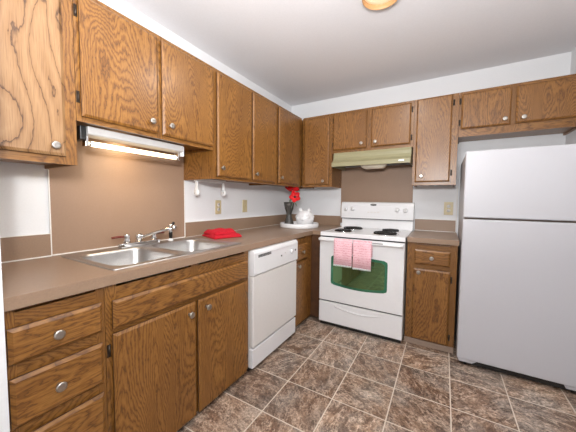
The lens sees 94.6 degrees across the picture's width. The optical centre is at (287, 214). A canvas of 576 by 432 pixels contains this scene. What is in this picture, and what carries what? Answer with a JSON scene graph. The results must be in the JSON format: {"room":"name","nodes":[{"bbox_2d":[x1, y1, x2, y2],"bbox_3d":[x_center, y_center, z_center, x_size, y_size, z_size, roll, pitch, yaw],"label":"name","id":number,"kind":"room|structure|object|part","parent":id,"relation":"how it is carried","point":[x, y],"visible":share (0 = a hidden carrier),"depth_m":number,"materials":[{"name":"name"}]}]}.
{"room":"kitchen","nodes":[
{"label":"kitchen","id":0,"kind":"room"},
{"bbox_2d":[0,246,9,431],"bbox_3d":[-1.147,-0.059,0.879,0.655,2.437,0.118,2,4,30],"label":"wall","id":1,"kind":"structure","parent":0,"point":[4,405],"depth_m":0.79,"materials":[{"name":"white paint"}]},
{"bbox_2d":[0,0,291,236],"bbox_3d":[-1.404,-0.080,1.205,0.120,2.437,5.720,2,4,30],"label":"wall","id":2,"kind":"structure","parent":0,"point":[24,206],"depth_m":1.95,"materials":[{"name":"white paint"}]},
{"bbox_2d":[0,233,49,237],"bbox_3d":[-1.315,0.105,1.240,0.012,0.004,0.318,2,4,30],"label":"trim","id":3,"kind":"structure","parent":2,"relation":"attached to","point":[45,233],"depth_m":1.29,"materials":[{"name":"white plastic"}]},
{"bbox_2d":[1,255,51,262],"bbox_3d":[-1.306,0.221,1.241,0.006,0.006,0.318,2,4,30],"label":"trim","id":4,"kind":"structure","parent":2,"relation":"attached to","point":[49,255],"depth_m":1.29,"materials":[{"name":"white plastic"}]},
{"bbox_2d":[0,0,77,168],"bbox_3d":[-1.149,-0.610,1.111,0.373,0.782,0.322,2,4,30],"label":"upper cabinet","id":5,"kind":"object","parent":2,"relation":"attached to","point":[38,105],"visible":1,"depth_m":1.06,"materials":[{"name":"brown wood"}]},
{"bbox_3d":[-0.966,-0.288,1.104,0.026,0.033,0.033,2,4,30],"label":"knob","id":6,"kind":"part","parent":5,"relation":"part of","materials":[{"name":"silver metal"}]},
{"bbox_2d":[47,169,52,255],"bbox_3d":[-1.232,-0.007,1.375,0.009,0.448,0.006,2,4,30],"label":"trim","id":7,"kind":"structure","parent":2,"relation":"attached to","point":[47,169],"depth_m":1.37,"materials":[{"name":"white plastic"}]},
{"bbox_2d":[49,138,184,254],"bbox_3d":[-1.023,-0.132,1.726,0.005,0.660,0.821,2,4,30],"label":"backsplash panel","id":8,"kind":"object","parent":2,"relation":"attached to","point":[109,193],"visible":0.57,"depth_m":1.63,"materials":[{"name":"brown laminate"}]},
{"bbox_2d":[53,237,184,255],"bbox_3d":[-1.021,0.195,1.741,0.007,0.006,0.820,2,4,30],"label":"trim","id":9,"kind":"structure","parent":2,"relation":"attached to","point":[178,237],"depth_m":1.54,"materials":[{"name":"white plastic"}]},
{"bbox_2d":[72,0,213,153],"bbox_3d":[-0.858,-0.735,1.600,0.373,0.581,0.820,2,4,30],"label":"upper cabinet","id":10,"kind":"object","parent":2,"relation":"attached to","point":[130,79],"visible":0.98,"depth_m":1.40,"materials":[{"name":"brown wood"}]},
{"bbox_3d":[-0.834,-0.719,1.345,0.022,0.534,0.372,2,4,30],"label":"door","id":11,"kind":"part","parent":10,"relation":"part of","materials":[{"name":"brown wood"}]},
{"bbox_2d":[76,125,183,160],"bbox_3d":[-0.875,-0.396,1.543,0.097,0.092,0.590,2,4,30],"label":"light","id":12,"kind":"object","parent":10,"relation":"attached to","point":[84,133],"visible":0.97,"depth_m":1.46,"materials":[{"name":"grey metal"}]},
{"bbox_2d":[82,135,88,146],"bbox_3d":[-1.004,-0.366,1.318,0.035,0.055,0.016,2,4,30],"label":"socket","id":13,"kind":"object","parent":12,"relation":"attached to","point":[85,141],"depth_m":1.31,"materials":[{"name":"white plastic"}]},
{"bbox_2d":[175,152,179,160],"bbox_3d":[-0.737,-0.389,1.772,0.035,0.055,0.016,2,4,30],"label":"socket","id":14,"kind":"object","parent":12,"relation":"attached to","point":[177,154],"depth_m":1.76,"materials":[{"name":"white plastic"}]},
{"bbox_3d":[-0.745,-0.514,1.463,0.026,0.033,0.033,2,4,30],"label":"knob","id":15,"kind":"part","parent":10,"relation":"part of","materials":[{"name":"silver metal"}]},
{"bbox_3d":[-0.627,-0.737,1.697,0.022,0.534,0.392,2,4,30],"label":"door","id":16,"kind":"part","parent":10,"relation":"part of","materials":[{"name":"brown wood"}]},
{"bbox_2d":[0,214,339,261],"bbox_3d":[-0.385,0.124,2.152,0.694,0.116,2.830,2,4,30],"label":"backsplash","id":17,"kind":"structure","parent":2,"relation":"attached to","point":[21,247],"depth_m":2.14,"materials":[{"name":"brown laminate"}]},
{"bbox_2d":[184,180,184,234],"bbox_3d":[-0.813,-0.043,2.087,0.009,0.448,0.006,2,4,30],"label":"trim","id":18,"kind":"structure","parent":2,"relation":"attached to","point":[184,180],"depth_m":2.08,"materials":[{"name":"white plastic"}]},
{"bbox_2d":[215,200,220,213],"bbox_3d":[-0.629,-0.067,2.401,0.009,0.125,0.070,2,4,30],"label":"outlet","id":19,"kind":"object","parent":2,"relation":"attached to","point":[217,202],"visible":1,"depth_m":2.39,"materials":[{"name":"beige plastic"}]},
{"bbox_2d":[184,67,275,184],"bbox_3d":[-0.444,-0.670,2.311,0.373,0.782,0.818,2,4,30],"label":"upper cabinet","id":20,"kind":"object","parent":2,"relation":"attached to","point":[244,120],"visible":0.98,"depth_m":2.09,"materials":[{"name":"brown wood"}]},
{"bbox_2d":[194,179,225,195],"bbox_3d":[-0.635,-0.221,2.191,0.056,0.136,0.320,2,4,30],"label":"paper towel holder","id":21,"kind":"object","parent":20,"relation":"attached to","point":[196,191],"visible":0.95,"depth_m":2.16,"materials":[{"name":"white paint"}]},
{"bbox_3d":[-0.708,-0.203,2.068,0.056,0.112,0.019,2,4,30],"label":"arm","id":22,"kind":"part","parent":21,"relation":"part of","materials":[{"name":"white paint"}]},
{"bbox_3d":[-0.563,-0.215,2.315,0.056,0.112,0.019,2,4,30],"label":"arm","id":23,"kind":"part","parent":21,"relation":"part of","materials":[{"name":"white paint"}]},
{"bbox_3d":[-0.410,-0.654,2.073,0.022,0.736,0.392,2,4,30],"label":"door","id":24,"kind":"part","parent":20,"relation":"part of","materials":[{"name":"brown wood"}]},
{"bbox_3d":[-0.209,-0.671,2.414,0.022,0.736,0.364,2,4,30],"label":"door","id":25,"kind":"part","parent":20,"relation":"part of","materials":[{"name":"brown wood"}]},
{"bbox_2d":[185,214,283,222],"bbox_3d":[-0.392,0.027,2.810,0.012,0.004,1.659,2,4,30],"label":"trim","id":26,"kind":"structure","parent":2,"relation":"attached to","point":[280,214],"depth_m":2.55,"materials":[{"name":"white plastic"}]},
{"bbox_2d":[242,200,246,211],"bbox_3d":[-0.438,-0.086,2.718,0.016,0.125,0.070,2,4,30],"label":"light switch","id":27,"kind":"object","parent":2,"relation":"attached to","point":[244,202],"visible":1,"depth_m":2.71,"materials":[{"name":"beige plastic"}]},
{"bbox_2d":[250,104,310,188],"bbox_3d":[-0.018,-0.706,3.036,0.373,0.782,0.860,2,4,30],"label":"upper cabinet","id":28,"kind":"object","parent":2,"relation":"attached to","point":[289,127],"visible":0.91,"depth_m":2.77,"materials":[{"name":"brown wood"}]},
{"bbox_3d":[0.011,-0.695,2.832,0.020,0.782,0.536,2,4,30],"label":"frame","id":29,"kind":"part","parent":28,"relation":"part of","materials":[{"name":"brown wood"}]},
{"bbox_3d":[0.014,-0.690,2.794,0.022,0.736,0.427,2,4,30],"label":"door","id":30,"kind":"part","parent":28,"relation":"part of","materials":[{"name":"brown wood"}]},
{"bbox_2d":[121,0,575,105],"bbox_3d":[-0.217,-1.287,0.446,2.847,0.080,5.720,2,4,30],"label":"ceiling","id":31,"kind":"structure","parent":0,"point":[300,52],"depth_m":1.98,"materials":[{"name":"white paint"}]},
{"bbox_2d":[362,0,396,9],"bbox_3d":[0.541,-1.280,1.540,0.216,0.039,0.216,2,4,30],"label":"recessed light","id":32,"kind":"object","parent":31,"relation":"in","point":[370,4],"visible":1,"depth_m":1.62,"materials":[{"name":"beige glass"}]},
{"bbox_3d":[0.541,-1.290,1.539,0.201,0.014,0.201,2,4,30],"label":"lamp shade","id":33,"kind":"part","parent":32,"relation":"part of","materials":[{"name":"beige glass"}]},
{"bbox_2d":[177,315,575,431],"bbox_3d":[-0.240,1.226,0.586,2.847,0.080,5.720,2,4,30],"label":"floor","id":34,"kind":"structure","parent":0,"point":[323,377],"depth_m":1.68,"materials":[{"name":"tile"}]},
{"bbox_2d":[4,287,107,431],"bbox_3d":[-1.048,0.713,1.096,0.658,0.870,0.283,2,4,30],"label":"base cabinet","id":35,"kind":"object","parent":34,"relation":"on","point":[56,352],"visible":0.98,"depth_m":0.92,"materials":[{"name":"brown wood"}]},
{"bbox_3d":[-0.794,0.406,0.927,0.022,0.115,0.261,2,4,30],"label":"drawer","id":36,"kind":"part","parent":35,"relation":"part of","materials":[{"name":"brown wood"}]},
{"bbox_3d":[-0.796,0.589,0.937,0.022,0.162,0.261,2,4,30],"label":"drawer","id":37,"kind":"part","parent":35,"relation":"part of","materials":[{"name":"brown wood"}]},
{"bbox_3d":[-0.780,0.407,0.904,0.026,0.033,0.033,2,4,30],"label":"knob","id":38,"kind":"part","parent":35,"relation":"part of","materials":[{"name":"silver metal"}]},
{"bbox_3d":[-0.782,0.590,0.914,0.026,0.033,0.033,2,4,30],"label":"knob","id":39,"kind":"part","parent":35,"relation":"part of","materials":[{"name":"silver metal"}]},
{"bbox_3d":[-0.798,0.792,0.948,0.022,0.165,0.261,2,4,30],"label":"drawer","id":40,"kind":"part","parent":35,"relation":"part of","materials":[{"name":"brown wood"}]},
{"bbox_2d":[104,251,247,431],"bbox_3d":[-0.748,0.687,1.606,0.658,0.870,0.898,2,4,30],"label":"base cabinet","id":41,"kind":"object","parent":34,"relation":"on","point":[176,340],"visible":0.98,"depth_m":1.32,"materials":[{"name":"brown wood"}]},
{"bbox_3d":[-0.609,0.794,1.272,0.022,0.638,0.414,2,4,30],"label":"door","id":42,"kind":"part","parent":41,"relation":"part of","materials":[{"name":"brown wood"}]},
{"bbox_3d":[-0.494,0.388,1.439,0.022,0.117,0.850,2,4,30],"label":"false drawer","id":43,"kind":"part","parent":41,"relation":"part of","materials":[{"name":"brown wood"}]},
{"bbox_3d":[-0.504,0.523,1.384,0.026,0.033,0.033,2,4,30],"label":"knob","id":44,"kind":"part","parent":41,"relation":"part of","materials":[{"name":"silver metal"}]},
{"bbox_3d":[-0.390,0.776,1.643,0.022,0.638,0.415,2,4,30],"label":"door","id":45,"kind":"part","parent":41,"relation":"part of","materials":[{"name":"brown wood"}]},
{"bbox_2d":[247,239,297,371],"bbox_3d":[-0.342,0.657,2.252,0.648,0.866,0.621,2,4,30],"label":"dishwasher","id":46,"kind":"object","parent":34,"relation":"on","point":[271,268],"visible":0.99,"depth_m":2.01,"materials":[{"name":"white metal"}]},
{"bbox_3d":[-0.105,1.001,2.130,0.035,0.136,0.621,2,4,30],"label":"kick panel","id":47,"kind":"part","parent":46,"relation":"part of","materials":[{"name":"white metal"}]},
{"bbox_3d":[-0.096,0.666,2.108,0.032,0.501,0.621,2,4,30],"label":"door","id":48,"kind":"part","parent":46,"relation":"part of","materials":[{"name":"white metal"}]},
{"bbox_3d":[-0.089,0.323,2.087,0.041,0.176,0.621,2,4,30],"label":"control panel","id":49,"kind":"part","parent":46,"relation":"part of","materials":[{"name":"white plastic"}]},
{"bbox_2d":[294,234,320,326],"bbox_3d":[0.082,0.621,2.954,0.724,0.870,1.013,2,4,30],"label":"base cabinet","id":50,"kind":"object","parent":34,"relation":"on","point":[308,261],"visible":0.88,"depth_m":2.65,"materials":[{"name":"brown wood"}]},
{"bbox_2d":[0,214,341,311],"bbox_3d":[-0.371,0.145,2.145,0.726,0.156,2.830,2,4,30],"label":"countertop","id":51,"kind":"structure","parent":50,"relation":"on","point":[25,283],"depth_m":1.25,"materials":[{"name":"brown laminate"}]},
{"bbox_2d":[111,227,172,247],"bbox_3d":[-0.883,0.140,1.667,0.192,0.117,0.340,2,4,30],"label":"faucet","id":52,"kind":"object","parent":51,"relation":"on","point":[153,239],"visible":1,"depth_m":1.68,"materials":[{"name":"silver metal"}]},
{"bbox_3d":[-1.015,0.136,1.588,0.016,0.017,0.071,3,4,38],"label":"lever","id":53,"kind":"part","parent":52,"relation":"part of","materials":[{"name":"red plastic"}]},
{"bbox_3d":[-0.989,0.145,1.628,0.042,0.057,0.041,2,4,30],"label":"handle","id":54,"kind":"part","parent":52,"relation":"part of","materials":[{"name":"silver metal"}]},
{"bbox_3d":[-0.951,0.143,1.692,0.044,0.054,0.043,2,4,30],"label":"spout","id":55,"kind":"part","parent":52,"relation":"part of","materials":[{"name":"silver metal"}]},
{"bbox_3d":[-0.946,0.183,1.703,0.050,0.026,0.270,2,4,30],"label":"deck plate","id":56,"kind":"part","parent":52,"relation":"part of","materials":[{"name":"silver metal"}]},
{"bbox_3d":[-0.900,0.138,1.778,0.042,0.057,0.041,2,4,30],"label":"handle","id":57,"kind":"part","parent":52,"relation":"part of","materials":[{"name":"silver metal"}]},
{"bbox_2d":[61,237,240,284],"bbox_3d":[-0.748,0.290,1.607,0.528,0.173,0.835,2,4,30],"label":"sink","id":58,"kind":"object","parent":51,"relation":"in","point":[117,258],"visible":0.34,"depth_m":1.57,"materials":[{"name":"silver metal"}]},
{"bbox_3d":[-0.834,0.300,1.413,0.410,0.173,0.347,2,4,30],"label":"bowl","id":59,"kind":"part","parent":58,"relation":"part of","materials":[{"name":"silver metal"}]},
{"bbox_2d":[168,222,176,240],"bbox_3d":[-0.823,0.120,1.899,0.063,0.133,0.056,2,4,30],"label":"sprayer","id":60,"kind":"object","parent":58,"relation":"on","point":[171,225],"visible":0.79,"depth_m":1.89,"materials":[{"name":"metal"}]},
{"bbox_3d":[-0.634,0.283,1.753,0.410,0.173,0.363,2,4,30],"label":"bowl","id":61,"kind":"part","parent":58,"relation":"part of","materials":[{"name":"silver metal"}]},
{"bbox_2d":[202,228,241,238],"bbox_3d":[-0.535,0.144,2.163,0.244,0.069,0.234,-2,4,-40],"label":"folded cloth","id":62,"kind":"object","parent":51,"relation":"on","point":[218,233],"visible":1,"depth_m":2.10,"materials":[{"name":"red fabric"}]},
{"bbox_2d":[280,221,318,228],"bbox_3d":[0.127,0.115,2.979,0.430,0.049,0.430,2,4,30],"label":"serving tray","id":63,"kind":"object","parent":51,"relation":"on","point":[295,225],"visible":0.84,"depth_m":2.79,"materials":[{"name":"white ceramic"}]},
{"bbox_2d":[284,202,293,223],"bbox_3d":[0.012,-0.009,3.023,0.122,0.264,0.122,2,4,30],"label":"vase","id":64,"kind":"object","parent":63,"relation":"on","point":[287,205],"visible":0.84,"depth_m":2.99,"materials":[{"name":"grey glass"}]},
{"bbox_2d":[285,186,298,191],"bbox_3d":[0.053,-0.167,2.965,0.156,0.329,0.160,2,4,30],"label":"flower","id":65,"kind":"object","parent":64,"relation":"in","point":[289,188],"visible":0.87,"depth_m":2.99,"materials":[{"name":"red plant"}]},
{"bbox_2d":[289,191,299,207],"bbox_3d":[0.075,-0.130,2.940,0.122,0.254,0.127,1,3,4],"label":"flower","id":66,"kind":"object","parent":64,"relation":"in","point":[294,196],"visible":1,"depth_m":2.90,"materials":[{"name":"red plant"}]},
{"bbox_2d":[295,208,313,223],"bbox_3d":[0.188,0.031,2.933,0.206,0.199,0.208,2,4,30],"label":"ceramic jar","id":67,"kind":"object","parent":63,"relation":"on","point":[306,216],"visible":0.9,"depth_m":2.86,"materials":[{"name":"white ceramic"}]},
{"bbox_3d":[0.123,0.731,2.516,0.022,0.590,0.251,2,4,30],"label":"door","id":68,"kind":"part","parent":50,"relation":"part of","materials":[{"name":"brown wood"}]},
{"bbox_3d":[0.126,0.348,2.495,0.022,0.148,0.251,2,4,30],"label":"drawer","id":69,"kind":"part","parent":50,"relation":"part of","materials":[{"name":"brown wood"}]},
{"bbox_3d":[0.128,0.628,2.562,0.020,0.841,0.384,2,4,30],"label":"frame","id":70,"kind":"part","parent":50,"relation":"part of","materials":[{"name":"brown wood"}]},
{"bbox_2d":[318,202,414,342],"bbox_3d":[0.789,0.479,2.658,0.764,1.200,0.752,2,4,30],"label":"stove","id":71,"kind":"object","parent":34,"relation":"on","point":[373,303],"visible":0.99,"depth_m":2.42,"materials":[{"name":"white metal"}]},
{"bbox_2d":[333,238,352,267],"bbox_3d":[0.499,0.344,2.398,0.168,0.249,0.055,2,4,30],"label":"dish towel","id":72,"kind":"object","parent":71,"relation":"hanging from","point":[343,248],"visible":0.99,"depth_m":2.38,"materials":[{"name":"pink fabric"}]},
{"bbox_3d":[0.629,0.895,2.414,0.440,0.049,0.006,2,4,30],"label":"drawer pull","id":73,"kind":"part","parent":71,"relation":"part of","materials":[{"name":"white metal"}]},
{"bbox_3d":[0.643,0.948,2.442,0.756,0.201,0.051,2,4,30],"label":"storage drawer","id":74,"kind":"part","parent":71,"relation":"part of","materials":[{"name":"white metal"}]},
{"bbox_3d":[0.618,0.244,2.350,0.746,0.031,0.068,2,4,30],"label":"oven handle","id":75,"kind":"part","parent":71,"relation":"part of","materials":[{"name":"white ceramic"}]},
{"bbox_3d":[0.645,0.530,2.417,0.756,0.610,0.055,2,4,30],"label":"oven door","id":76,"kind":"part","parent":71,"relation":"part of","materials":[{"name":"white metal"}]},
{"bbox_2d":[352,240,372,271],"bbox_3d":[0.647,0.355,2.312,0.157,0.257,0.055,2,4,30],"label":"dish towel","id":77,"kind":"object","parent":71,"relation":"hanging from","point":[362,250],"visible":0.99,"depth_m":2.29,"materials":[{"name":"pink fabric"}]},
{"bbox_2d":[321,226,412,241],"bbox_3d":[0.811,0.183,2.674,0.760,0.037,0.672,2,4,30],"label":"cooktop","id":78,"kind":"object","parent":71,"relation":"in","point":[364,233],"depth_m":2.49,"materials":[{"name":"white metal"}]},
{"bbox_2d":[404,242,457,353],"bbox_3d":[1.315,0.661,2.440,0.362,0.870,0.658,2,4,30],"label":"base cabinet","id":79,"kind":"object","parent":34,"relation":"on","point":[431,278],"visible":0.98,"depth_m":2.17,"materials":[{"name":"brown wood"}]},
{"bbox_3d":[1.170,0.754,2.190,0.265,0.600,0.022,2,4,30],"label":"door","id":80,"kind":"part","parent":79,"relation":"part of","materials":[{"name":"brown wood"}]},
{"bbox_3d":[1.174,0.355,2.168,0.255,0.120,0.022,2,4,30],"label":"drawer","id":81,"kind":"part","parent":79,"relation":"part of","materials":[{"name":"brown wood"}]},
{"bbox_2d":[407,219,458,245],"bbox_3d":[1.328,0.145,2.421,0.370,0.156,0.636,2,4,30],"label":"countertop","id":82,"kind":"structure","parent":79,"relation":"on","point":[433,236],"depth_m":2.51,"materials":[{"name":"brown laminate"}]},
{"bbox_2d":[454,144,575,393],"bbox_3d":[1.741,0.333,2.057,0.706,1.576,0.783,2,4,30],"label":"refrigerator","id":83,"kind":"object","parent":34,"relation":"on","point":[515,303],"visible":0.98,"depth_m":1.77,"materials":[{"name":"white paint"}]},
{"bbox_3d":[1.580,0.560,1.799,0.706,1.033,0.058,2,4,30],"label":"fridge door","id":84,"kind":"part","parent":83,"relation":"part of","materials":[{"name":"white paint"}]},
{"bbox_3d":[1.588,-0.204,1.756,0.706,0.473,0.058,2,4,30],"label":"freezer door","id":85,"kind":"part","parent":83,"relation":"part of","materials":[{"name":"white paint"}]},
{"bbox_2d":[291,52,570,235],"bbox_3d":[1.189,-0.151,2.928,2.607,2.437,0.120,2,4,30],"label":"wall","id":86,"kind":"structure","parent":0,"point":[429,200],"depth_m":2.64,"materials":[{"name":"white paint"}]},
{"bbox_2d":[302,114,341,187],"bbox_3d":[0.388,-0.705,3.083,0.373,0.782,0.373,2,4,30],"label":"upper cabinet","id":87,"kind":"object","parent":86,"relation":"attached to","point":[317,157],"visible":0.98,"depth_m":2.94,"materials":[{"name":"brown wood"}]},
{"bbox_3d":[0.315,-0.700,2.951,0.299,0.733,0.022,2,4,30],"label":"door","id":88,"kind":"part","parent":87,"relation":"part of","materials":[{"name":"brown wood"}]},
{"bbox_2d":[332,100,414,153],"bbox_3d":[0.892,-0.860,2.779,0.794,0.429,0.373,2,4,30],"label":"upper cabinet","id":89,"kind":"object","parent":86,"relation":"attached to","point":[389,126],"visible":0.97,"depth_m":2.62,"materials":[{"name":"brown wood"}]},
{"bbox_3d":[0.638,-0.866,2.754,0.353,0.372,0.022,2,4,30],"label":"door","id":90,"kind":"part","parent":89,"relation":"part of","materials":[{"name":"brown wood"}]},
{"bbox_2d":[331,147,412,170],"bbox_3d":[0.884,-0.556,2.762,0.752,0.175,0.430,2,4,30],"label":"range hood","id":91,"kind":"object","parent":89,"relation":"attached to","point":[370,159],"visible":0.96,"depth_m":2.61,"materials":[{"name":"beige metal"}]},
{"bbox_3d":[0.571,-0.536,2.960,0.012,0.058,0.409,2,4,30],"label":"panel","id":92,"kind":"part","parent":91,"relation":"part of","materials":[{"name":"black metal"}]},
{"bbox_3d":[0.983,-0.852,2.551,0.358,0.370,0.022,2,4,30],"label":"door","id":93,"kind":"part","parent":89,"relation":"part of","materials":[{"name":"brown wood"}]},
{"bbox_2d":[340,164,412,222],"bbox_3d":[0.971,-0.213,2.979,0.780,0.650,0.005,2,4,30],"label":"backsplash panel","id":94,"kind":"object","parent":86,"relation":"attached to","point":[392,183],"visible":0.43,"depth_m":2.95,"materials":[{"name":"brown laminate"}]},
{"bbox_2d":[415,219,455,231],"bbox_3d":[1.482,0.112,2.690,0.360,0.116,0.012,2,4,30],"label":"backsplash","id":95,"kind":"structure","parent":86,"relation":"attached to","point":[420,224],"depth_m":2.68,"materials":[{"name":"brown laminate"}]},
{"bbox_2d":[412,93,459,186],"bbox_3d":[1.385,-0.663,2.499,0.348,0.782,0.373,2,4,30],"label":"upper cabinet","id":96,"kind":"object","parent":86,"relation":"attached to","point":[436,119],"visible":1,"depth_m":2.36,"materials":[{"name":"brown wood"}]},
{"bbox_2d":[444,202,452,214],"bbox_3d":[1.585,-0.059,2.624,0.078,0.128,0.009,2,4,30],"label":"outlet","id":97,"kind":"object","parent":86,"relation":"attached to","point":[448,206],"visible":1,"depth_m":2.62,"materials":[{"name":"beige plastic"}]},
{"bbox_2d":[455,187,457,231],"bbox_3d":[1.643,-0.047,2.590,0.007,0.446,0.009,2,4,30],"label":"trim","id":98,"kind":"structure","parent":86,"relation":"attached to","point":[457,187],"depth_m":2.59,"materials":[{"name":"white plastic"}]},
{"bbox_2d":[458,74,575,143],"bbox_3d":[1.865,-0.846,2.208,0.760,0.376,0.373,2,4,30],"label":"upper cabinet","id":99,"kind":"object","parent":86,"relation":"attached to","point":[547,106],"visible":1,"depth_m":2.09,"materials":[{"name":"brown wood"}]},
{"bbox_3d":[1.618,-0.867,2.177,0.330,0.291,0.022,2,4,30],"label":"door","id":100,"kind":"part","parent":99,"relation":"part of","materials":[{"name":"brown wood"}]},
{"bbox_3d":[1.934,-0.854,1.992,0.343,0.287,0.022,2,4,30],"label":"door","id":101,"kind":"part","parent":99,"relation":"part of","materials":[{"name":"brown wood"}]},
{"bbox_2d":[565,47,575,144],"bbox_3d":[0.947,0.018,-0.172,0.120,2.437,5.720,2,4,30],"label":"wall","id":102,"kind":"structure","parent":0,"point":[571,137],"depth_m":2.10,"materials":[{"name":"white paint"}]}
]}

